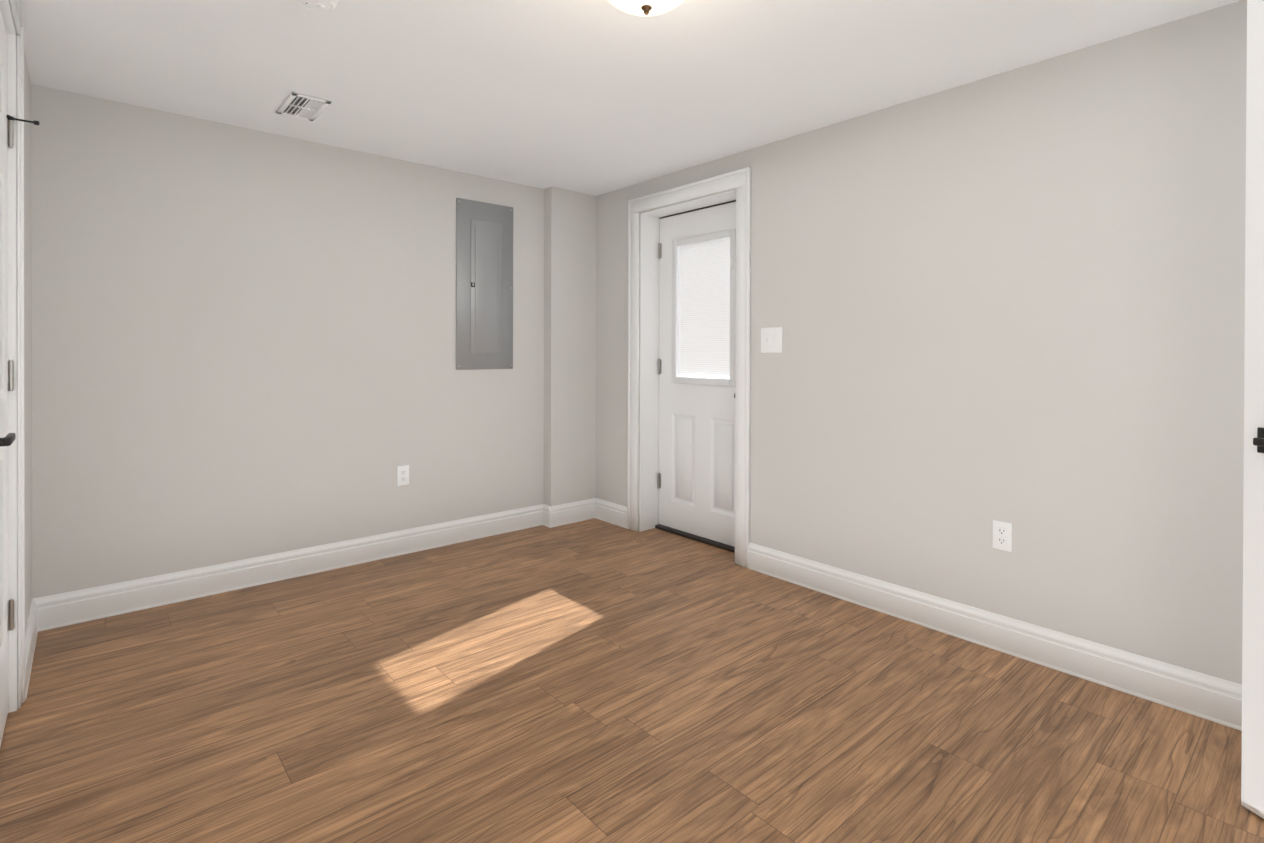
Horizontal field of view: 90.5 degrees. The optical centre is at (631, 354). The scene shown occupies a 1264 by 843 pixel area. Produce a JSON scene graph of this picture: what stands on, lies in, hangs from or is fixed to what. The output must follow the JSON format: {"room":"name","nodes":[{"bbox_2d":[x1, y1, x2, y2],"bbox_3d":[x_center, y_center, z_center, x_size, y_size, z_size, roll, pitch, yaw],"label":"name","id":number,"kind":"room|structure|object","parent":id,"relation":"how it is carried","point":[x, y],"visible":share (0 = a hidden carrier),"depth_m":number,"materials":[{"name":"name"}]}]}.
{"room":"empty basement room","nodes":[
{"label":"empty basement room","id":0,"kind":"room"},
{"bbox_2d":[24,51,31,628],"bbox_3d":[-1.298,0.026,0.900,0.420,2.360,4.407,0,0,-41],"label":"wall","id":1,"kind":"structure","parent":0,"point":[27,344],"depth_m":2.52,"materials":[{"name":"grey paint"}]},
{"bbox_2d":[0,0,24,712],"bbox_3d":[-1.924,0.031,1.722,0.317,2.340,0.906,0,0,-41],"label":"door frame","id":2,"kind":"structure","parent":1,"relation":"attached to","point":[5,8],"depth_m":2.11,"materials":[{"name":"white wood"}]},
{"bbox_2d":[0,9,38,746],"bbox_3d":[-1.825,0.067,1.785,0.168,2.252,0.803,0,0,-41],"label":"door","id":3,"kind":"structure","parent":1,"relation":"in","point":[7,611],"depth_m":2.00,"materials":[{"name":"white wood"}]},
{"bbox_2d":[25,596,44,699],"bbox_3d":[-2.339,1.125,2.430,0.019,0.142,0.691,0,0,-41],"label":"baseboard","id":4,"kind":"structure","parent":1,"relation":"attached to","point":[36,617],"depth_m":2.53,"materials":[{"name":"white wood"}]},
{"bbox_2d":[31,84,543,598],"bbox_3d":[-1.428,0.013,3.789,3.420,2.360,0.120,0,0,-41],"label":"wall","id":5,"kind":"structure","parent":0,"point":[243,342],"depth_m":3.22,"materials":[{"name":"grey paint"}]},
{"bbox_2d":[45,504,544,629],"bbox_3d":[-1.599,1.122,3.551,2.608,0.142,0.027,0,0,-41],"label":"baseboard","id":6,"kind":"structure","parent":5,"relation":"attached to","point":[84,605],"depth_m":3.28,"materials":[{"name":"white wood"}]},
{"bbox_2d":[397,465,408,485],"bbox_3d":[-1.372,0.723,3.757,0.073,0.118,0.009,0,0,-41],"label":"electrical outlet","id":7,"kind":"object","parent":5,"relation":"attached to","point":[402,475],"visible":1,"depth_m":3.75,"materials":[{"name":"white plastic"}]},
{"bbox_2d":[456,198,512,369],"bbox_3d":[-0.955,-0.452,4.100,0.410,1.090,0.026,0,0,-41],"label":"breaker panel","id":8,"kind":"object","parent":5,"relation":"attached to","point":[484,285],"visible":1,"depth_m":4.09,"materials":[{"name":"grey metal"}]},
{"bbox_2d":[19,0,1240,195],"bbox_3d":[-0.090,-1.205,2.024,3.720,0.100,4.527,0,0,-41],"label":"ceiling","id":9,"kind":"structure","parent":0,"point":[595,97],"depth_m":2.50,"materials":[{"name":"white paint"}]},
{"bbox_2d":[276,92,331,120],"bbox_3d":[-1.539,-1.153,2.933,0.165,0.022,0.310,0,0,-41],"label":"ceiling vent","id":10,"kind":"object","parent":9,"relation":"in","point":[302,106],"visible":1,"depth_m":2.92,"materials":[{"name":"white plastic"}]},
{"bbox_2d":[296,0,338,12],"bbox_3d":[-1.011,-1.137,2.000,0.136,0.041,0.136,0,0,-41],"label":"smoke detector","id":11,"kind":"object","parent":9,"relation":"attached to","point":[322,6],"visible":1,"depth_m":2.01,"materials":[{"name":"white plastic"}]},
{"bbox_2d":[607,0,685,15],"bbox_3d":[0.042,-1.069,1.811,0.340,0.170,0.340,0,0,-41],"label":"dome ceiling light","id":12,"kind":"object","parent":9,"relation":"attached to","point":[645,7],"visible":1,"depth_m":1.82,"materials":[{"name":"white glass"}]},
{"bbox_2d":[0,518,1263,842],"bbox_3d":[-0.097,1.255,2.035,3.720,0.100,4.527,0,0,-41],"label":"floor","id":13,"kind":"structure","parent":0,"point":[594,680],"depth_m":2.05,"materials":[{"name":"brown wood"}]},
{"bbox_2d":[544,187,595,505],"bbox_3d":[-0.443,0.012,4.507,0.392,2.360,0.092,0,0,-41],"label":"chase","id":14,"kind":"object","parent":13,"relation":"on","point":[569,346],"visible":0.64,"depth_m":4.45,"materials":[{"name":"grey paint"}]},
{"bbox_2d":[545,498,592,527],"bbox_3d":[-0.419,1.122,4.465,0.412,0.142,0.025,0,0,-41],"label":"baseboard","id":15,"kind":"structure","parent":14,"relation":"attached to","point":[563,514],"depth_m":4.43,"materials":[{"name":"white wood"}]},
{"bbox_2d":[596,0,1246,684],"bbox_3d":[1.235,0.024,3.108,0.300,2.360,4.407,0,0,-41],"label":"wall","id":16,"kind":"structure","parent":0,"point":[1016,298],"depth_m":2.51,"materials":[{"name":"grey paint"}]},
{"bbox_2d":[593,498,626,527],"bbox_3d":[-0.141,1.123,4.447,0.019,0.142,0.358,0,0,-41],"label":"baseboard","id":17,"kind":"structure","parent":16,"relation":"attached to","point":[616,514],"depth_m":4.46,"materials":[{"name":"white wood"}]},
{"bbox_2d":[627,167,750,567],"bbox_3d":[0.431,0.070,4.012,0.324,2.255,1.038,0,0,-41],"label":"door frame","id":18,"kind":"structure","parent":16,"relation":"attached to","point":[739,180],"depth_m":4.23,"materials":[{"name":"white wood"}]},
{"bbox_2d":[657,202,735,546],"bbox_3d":[0.446,0.117,4.027,0.134,2.112,0.817,0,0,-41],"label":"exterior door","id":19,"kind":"structure","parent":16,"relation":"in","point":[697,336],"depth_m":4.08,"materials":[{"name":"white wood"}]},
{"bbox_2d":[761,327,781,352],"bbox_3d":[0.755,-0.081,3.415,0.020,0.139,0.143,0,0,-41],"label":"light switch","id":20,"kind":"object","parent":16,"relation":"attached to","point":[771,339],"visible":1,"depth_m":3.42,"materials":[{"name":"white plastic"}]},
{"bbox_2d":[748,543,1241,730],"bbox_3d":[1.569,1.136,2.484,0.019,0.142,2.774,0,0,-41],"label":"baseboard","id":21,"kind":"structure","parent":16,"relation":"attached to","point":[1205,696],"depth_m":2.48,"materials":[{"name":"white wood"}]},
{"bbox_2d":[992,520,1011,551],"bbox_3d":[1.511,0.739,2.557,0.009,0.118,0.073,0,0,-41],"label":"electrical outlet","id":22,"kind":"object","parent":16,"relation":"attached to","point":[1002,535],"visible":1,"depth_m":2.56,"materials":[{"name":"white plastic"}]},
{"bbox_3d":[1.593,0.077,0.577,0.800,2.278,0.120,0,0,-41],"label":"door frame","id":23,"kind":"structure","parent":0,"visible":0},
{"bbox_2d":[1241,0,1263,818],"bbox_3d":[1.725,0.079,1.290,0.145,2.252,0.784,0,0,-11],"label":"door","id":24,"kind":"structure","parent":23,"relation":"attached to","point":[1252,782],"depth_m":1.65,"materials":[{"name":"white wood"}]}
]}

